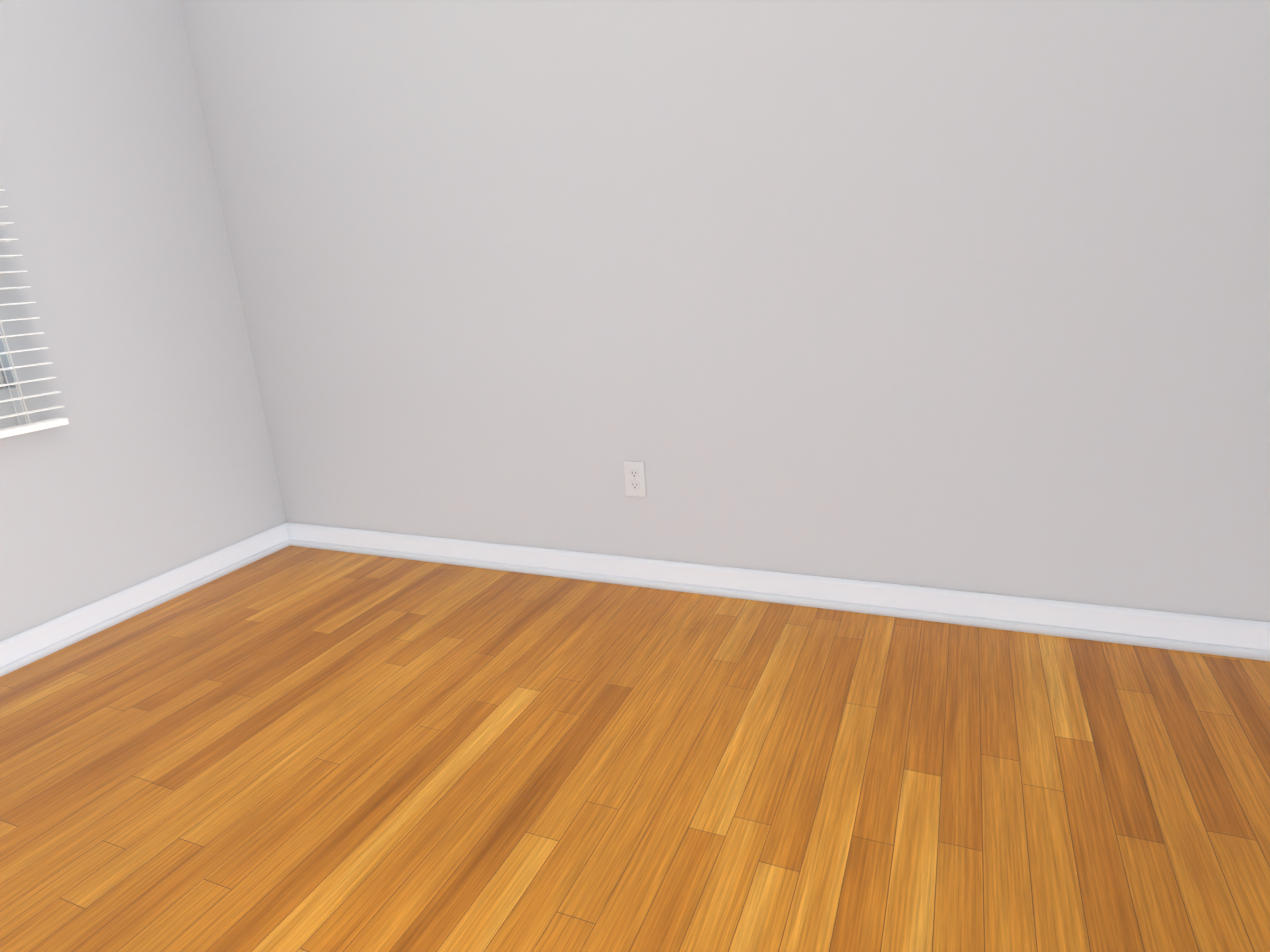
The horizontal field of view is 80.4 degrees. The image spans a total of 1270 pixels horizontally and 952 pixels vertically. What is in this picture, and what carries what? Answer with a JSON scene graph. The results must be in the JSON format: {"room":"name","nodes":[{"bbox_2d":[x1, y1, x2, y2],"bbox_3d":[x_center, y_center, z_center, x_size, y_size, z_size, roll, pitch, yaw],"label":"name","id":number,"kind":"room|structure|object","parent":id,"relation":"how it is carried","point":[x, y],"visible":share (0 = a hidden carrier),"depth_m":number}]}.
{"room":"empty room","nodes":[
{"label":"empty room","id":0,"kind":"room"},
{"bbox_2d":[0,0,285,640],"bbox_3d":[-2.224,-0.439,1.361,0.150,2.440,3.605,3,17,23],"label":"wall","id":1,"kind":"structure","parent":0,"point":[153,458],"depth_m":2.42},
{"bbox_2d":[0,371,5,387],"bbox_3d":[-2.072,-0.731,1.742,0.090,1.190,0.735,3,17,23],"label":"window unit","id":2,"kind":"structure","parent":1,"relation":"in","point":[1,379],"depth_m":2.20},
{"bbox_2d":[0,189,68,438],"bbox_3d":[-1.934,-0.720,1.695,0.083,1.426,0.880,3,17,23],"label":"window blind","id":3,"kind":"object","parent":1,"relation":"attached to","point":[29,427],"visible":0.94,"depth_m":2.15},
{"bbox_2d":[0,522,289,676],"bbox_3d":[-2.058,0.690,1.664,0.032,0.088,3.275,3,17,23],"label":"baseboard","id":4,"kind":"structure","parent":1,"relation":"attached to","point":[26,647],"depth_m":2.51},
{"bbox_2d":[0,545,1269,951],"bbox_3d":[-0.398,0.866,0.961,3.950,0.080,3.605,3,17,23],"label":"floor","id":5,"kind":"structure","parent":0,"point":[296,749],"depth_m":1.56},
{"bbox_2d":[179,0,1269,621],"bbox_3d":[0.265,-0.821,2.098,3.800,2.440,0.150,3,17,23],"label":"wall","id":6,"kind":"structure","parent":0,"point":[961,294],"depth_m":2.06},
{"bbox_2d":[624,461,645,496],"bbox_3d":[0.000,0.010,2.392,0.070,0.115,0.007,3,17,23],"label":"electrical outlet","id":7,"kind":"object","parent":6,"relation":"attached to","point":[635,481],"visible":1,"depth_m":2.39},
{"bbox_2d":[286,522,1269,660],"bbox_3d":[0.238,0.329,2.373,3.650,0.088,0.032,3,17,23],"label":"baseboard","id":8,"kind":"structure","parent":6,"relation":"attached to","point":[1232,637],"depth_m":2.21}
]}

